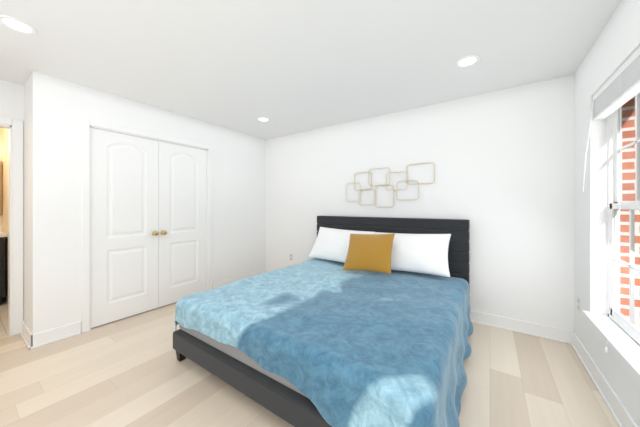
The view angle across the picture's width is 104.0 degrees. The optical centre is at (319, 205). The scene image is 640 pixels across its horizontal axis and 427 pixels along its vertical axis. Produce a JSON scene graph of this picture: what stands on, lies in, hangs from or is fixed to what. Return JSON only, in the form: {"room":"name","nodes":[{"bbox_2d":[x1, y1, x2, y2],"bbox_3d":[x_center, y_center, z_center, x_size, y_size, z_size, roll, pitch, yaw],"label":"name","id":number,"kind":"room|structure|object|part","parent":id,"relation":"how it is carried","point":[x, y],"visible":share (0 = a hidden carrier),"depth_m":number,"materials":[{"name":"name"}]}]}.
{"room":"bedroom","nodes":[
{"label":"bedroom","id":0,"kind":"room"},
{"bbox_2d":[0,128,2,225],"bbox_3d":[-4.766,0.030,3.057,0.120,2.440,1.100,0,0,34],"label":"wall","id":1,"kind":"structure","parent":0,"point":[1,159],"depth_m":3.47,"materials":[{"name":"paint"}]},
{"bbox_2d":[0,161,1,214],"bbox_3d":[-4.595,-0.245,3.174,0.028,0.750,0.685,0,0,34],"label":"mirror","id":2,"kind":"object","parent":1,"relation":"attached to","point":[0,187],"visible":0.94,"depth_m":3.44,"materials":[{"name":"brown mirror"}]},
{"bbox_2d":[0,297,8,335],"bbox_3d":[-4.054,1.300,2.574,1.840,0.100,1.340,0,0,34],"label":"floor","id":3,"kind":"structure","parent":0,"point":[3,318],"depth_m":2.78,"materials":[{"name":"wood"}]},
{"bbox_2d":[0,226,7,304],"bbox_3d":[-4.443,0.760,2.914,0.565,0.980,0.965,0,0,34],"label":"bathroom vanity","id":4,"kind":"object","parent":3,"relation":"on","point":[3,235],"visible":0.98,"depth_m":3.14,"materials":[{"name":"wood"}]},
{"bbox_3d":[-4.228,0.770,2.768,0.015,0.700,0.885,0,0,34],"label":"door","id":5,"kind":"part","parent":4,"relation":"part of","materials":[{"name":"black wood"}]},
{"bbox_2d":[0,80,23,319],"bbox_3d":[-3.293,0.030,2.057,0.120,2.440,1.100,0,0,34],"label":"wall","id":6,"kind":"structure","parent":0,"point":[12,100],"depth_m":2.43,"materials":[{"name":"paint"}]},
{"bbox_2d":[0,116,22,335],"bbox_3d":[-3.236,0.203,2.127,0.137,2.094,0.908,0,0,34],"label":"door frame","id":7,"kind":"structure","parent":6,"relation":"attached to","point":[17,221],"depth_m":2.43,"materials":[{"name":"paint"}]},
{"bbox_2d":[3,75,30,330],"bbox_3d":[-3.535,0.030,2.956,2.270,2.440,0.124,0,0,34],"label":"wall","id":8,"kind":"structure","parent":0,"point":[27,202],"depth_m":2.39,"materials":[{"name":"paint"}]},
{"bbox_2d":[22,320,34,346],"bbox_3d":[-2.730,1.190,2.331,0.504,0.120,0.014,0,0,34],"label":"baseboard","id":9,"kind":"structure","parent":8,"relation":"attached to","point":[30,337],"depth_m":2.25,"materials":[{"name":"paint"}]},
{"bbox_2d":[31,71,265,333],"bbox_3d":[-1.802,0.030,3.380,0.120,2.440,2.765,0,0,34],"label":"wall","id":10,"kind":"structure","parent":0,"point":[60,109],"depth_m":2.45,"materials":[{"name":"paint"}]},
{"bbox_2d":[35,321,80,345],"bbox_3d":[-2.434,1.190,2.331,0.014,0.120,0.299,0,0,34],"label":"baseboard","id":11,"kind":"structure","parent":10,"relation":"attached to","point":[56,333],"depth_m":2.32,"materials":[{"name":"paint"}]},
{"bbox_2d":[82,118,211,332],"bbox_3d":[-1.987,0.192,3.060,0.174,2.117,1.393,0,0,34],"label":"closet doors","id":12,"kind":"structure","parent":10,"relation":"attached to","point":[90,193],"depth_m":2.89,"materials":[{"name":"paint"}]},
{"bbox_3d":[-1.968,0.328,2.991,0.065,0.058,0.058,0,0,34],"label":"knob","id":13,"kind":"part","parent":12,"relation":"part of","materials":[{"name":"gold metal"}]},
{"bbox_3d":[-1.916,0.328,3.068,0.065,0.058,0.058,0,0,34],"label":"knob","id":14,"kind":"part","parent":12,"relation":"part of","materials":[{"name":"gold metal"}]},
{"bbox_2d":[212,269,265,288],"bbox_3d":[-1.270,1.190,4.043,0.014,0.120,1.020,0,0,34],"label":"baseboard","id":15,"kind":"structure","parent":10,"relation":"attached to","point":[222,283],"depth_m":3.92,"materials":[{"name":"paint"}]},
{"bbox_2d":[0,302,618,426],"bbox_3d":[-0.670,1.300,1.945,4.845,0.100,4.105,0,0,34],"label":"floor","id":16,"kind":"structure","parent":0,"point":[131,371],"depth_m":1.74,"materials":[{"name":"beige wood"}]},
{"bbox_2d":[20,331,80,349],"bbox_3d":[-2.616,1.240,2.425,0.542,0.020,0.332,0,0,34],"label":"molding","id":17,"kind":"structure","parent":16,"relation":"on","point":[21,332],"depth_m":2.30,"materials":[{"name":"paint"}]},
{"bbox_2d":[173,216,473,426],"bbox_3d":[0.228,0.698,2.305,2.082,1.105,2.201,0,0,34],"label":"bed","id":18,"kind":"object","parent":16,"relation":"on","point":[360,322],"visible":1,"depth_m":1.66,"materials":[{"name":"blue fabric"}]},
{"bbox_2d":[308,226,375,267],"bbox_3d":[0.267,0.515,3.302,0.900,0.500,0.174,2,-32,36],"label":"pillow","id":19,"kind":"object","parent":18,"relation":"on","point":[332,242],"depth_m":3.30,"materials":[{"name":"fabric"}]},
{"bbox_3d":[0.780,0.666,3.203,1.950,1.042,0.095,0,0,34],"label":"headboard","id":20,"kind":"part","parent":18,"relation":"part of","materials":[{"name":"grey fabric"}]},
{"bbox_2d":[367,232,451,277],"bbox_3d":[0.984,0.515,2.809,0.900,0.500,0.174,-2,-34,33],"label":"pillow","id":21,"kind":"object","parent":18,"relation":"on","point":[418,252],"depth_m":2.68,"materials":[{"name":"fabric"}]},
{"bbox_2d":[471,320,622,426],"bbox_3d":[1.659,1.240,2.040,0.777,0.020,1.055,0,0,34],"label":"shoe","id":22,"kind":"object","parent":16,"relation":"on","point":[491,325],"depth_m":2.10,"materials":[{"name":"paint"}]},
{"bbox_2d":[0,0,620,139],"bbox_3d":[-1.352,-1.250,2.409,6.495,0.120,4.105,0,0,34],"label":"ceiling","id":23,"kind":"structure","parent":0,"point":[287,67],"depth_m":1.93,"materials":[{"name":"paint"}]},
{"bbox_2d":[0,15,36,34],"bbox_3d":[-1.991,-1.185,1.643,0.178,0.008,0.178,0,0,34],"label":"recessed light","id":24,"kind":"object","parent":23,"relation":"in","point":[33,31],"depth_m":1.64,"materials":[{"name":"paint"}]},
{"bbox_3d":[-1.991,-1.187,1.643,0.120,0.001,0.120,0,0,34],"label":"recessed ceiling light lens","id":25,"kind":"part","parent":24,"relation":"part of","materials":[{"name":"white plastic"}]},
{"bbox_2d":[257,117,269,121],"bbox_3d":[-0.777,-1.185,3.429,0.178,0.008,0.178,0,0,34],"label":"recessed light","id":26,"kind":"object","parent":23,"relation":"in","point":[258,118],"visible":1,"depth_m":3.42,"materials":[{"name":"paint"}]},
{"bbox_2d":[455,55,479,67],"bbox_3d":[1.210,-1.185,2.055,0.178,0.008,0.178,0,0,34],"label":"recessed light","id":27,"kind":"object","parent":23,"relation":"in","point":[477,57],"depth_m":2.05,"materials":[{"name":"paint"}]},
{"bbox_3d":[1.210,-1.187,2.055,0.120,0.001,0.120,0,0,34],"label":"recessed ceiling light lens","id":28,"kind":"part","parent":27,"relation":"part of","materials":[{"name":"white plastic"}]},
{"bbox_2d":[266,75,573,330],"bbox_3d":[0.450,0.030,3.593,4.845,2.440,0.120,0,0,34],"label":"wall","id":29,"kind":"structure","parent":0,"point":[503,162],"depth_m":2.69,"materials":[{"name":"paint"}]},
{"bbox_2d":[346,163,434,206],"bbox_3d":[0.848,-0.245,3.223,1.157,0.527,0.045,0,0,34],"label":"wall sculpture","id":30,"kind":"object","parent":29,"relation":"attached to","point":[371,185],"visible":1,"depth_m":3.21,"materials":[{"name":"metal"}]},
{"bbox_2d":[266,269,570,341],"bbox_3d":[0.659,1.190,3.371,3.960,0.120,0.014,0,0,34],"label":"baseboard","id":31,"kind":"structure","parent":29,"relation":"attached to","point":[539,329],"depth_m":2.46,"materials":[{"name":"paint"}]},
{"bbox_2d":[574,0,639,426],"bbox_3d":[1.240,0.030,0.575,0.145,2.440,3.985,0,0,34],"label":"wall","id":32,"kind":"structure","parent":0,"point":[615,47],"depth_m":1.87,"materials":[{"name":"paint"}]},
{"bbox_2d":[577,296,579,311],"bbox_3d":[2.211,0.840,2.137,0.005,0.115,0.072,0,0,34],"label":"electrical outlet","id":33,"kind":"object","parent":32,"relation":"attached to","point":[578,303],"visible":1,"depth_m":2.13,"materials":[{"name":"plastic"}]},
{"bbox_2d":[571,330,637,426],"bbox_3d":[1.210,1.190,0.672,0.014,0.120,3.810,0,0,34],"label":"baseboard","id":34,"kind":"structure","parent":32,"relation":"attached to","point":[623,415],"depth_m":1.62,"materials":[{"name":"paint"}]},
{"bbox_2d":[582,310,639,378],"bbox_3d":[1.814,0.823,1.500,0.125,0.025,1.010,0,0,34],"label":"stool","id":35,"kind":"object","parent":32,"relation":"attached to","point":[624,345],"visible":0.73,"depth_m":1.52,"materials":[{"name":"paint"}]},
{"bbox_2d":[587,319,639,386],"bbox_3d":[1.786,0.870,1.519,0.013,0.070,0.980,0,0,34],"label":"apron","id":36,"kind":"object","parent":32,"relation":"attached to","point":[630,372],"visible":0.48,"depth_m":1.47,"materials":[{"name":"paint"}]},
{"bbox_2d":[593,47,639,120],"bbox_3d":[1.826,-0.735,1.492,0.060,0.187,0.904,0,0,34],"label":"window blind","id":37,"kind":"object","parent":32,"relation":"attached to","point":[606,98],"visible":0.92,"depth_m":1.52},
{"bbox_2d":[582,101,593,191],"bbox_3d":[2.017,-0.445,1.880,0.010,0.671,0.063,0,0,-40],"label":"blind wand","id":38,"kind":"object","parent":37,"relation":"hanging from","point":[587,146],"visible":0.98,"depth_m":1.88,"materials":[{"name":"white plastic"}]},
{"bbox_2d":[606,74,620,346],"bbox_3d":[1.753,0.035,1.493,0.059,1.630,0.002,0,0,34],"label":"blind cord","id":39,"kind":"object","parent":37,"relation":"hanging from","point":[619,215],"visible":0.98,"depth_m":1.48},
{"bbox_2d":[608,92,639,344],"bbox_3d":[1.889,-0.010,1.449,0.055,1.640,0.920,0,0,34],"label":"window","id":40,"kind":"structure","parent":32,"relation":"in","point":[611,158],"depth_m":1.76,"materials":[{"name":"paint"}]},
{"bbox_3d":[1.889,-0.010,1.449,0.048,1.596,0.876,0,0,34],"label":"window sash","id":41,"kind":"part","parent":40,"relation":"part of","materials":[{"name":"white plastic"}]},
{"bbox_2d":[620,96,639,320],"bbox_3d":[1.406,1.330,0.535,0.175,5.840,4.105,0,0,34],"label":"brick wall","id":42,"kind":"structure","parent":0,"point":[631,177],"depth_m":1.79,"materials":[{"name":"red brick"}]}
]}

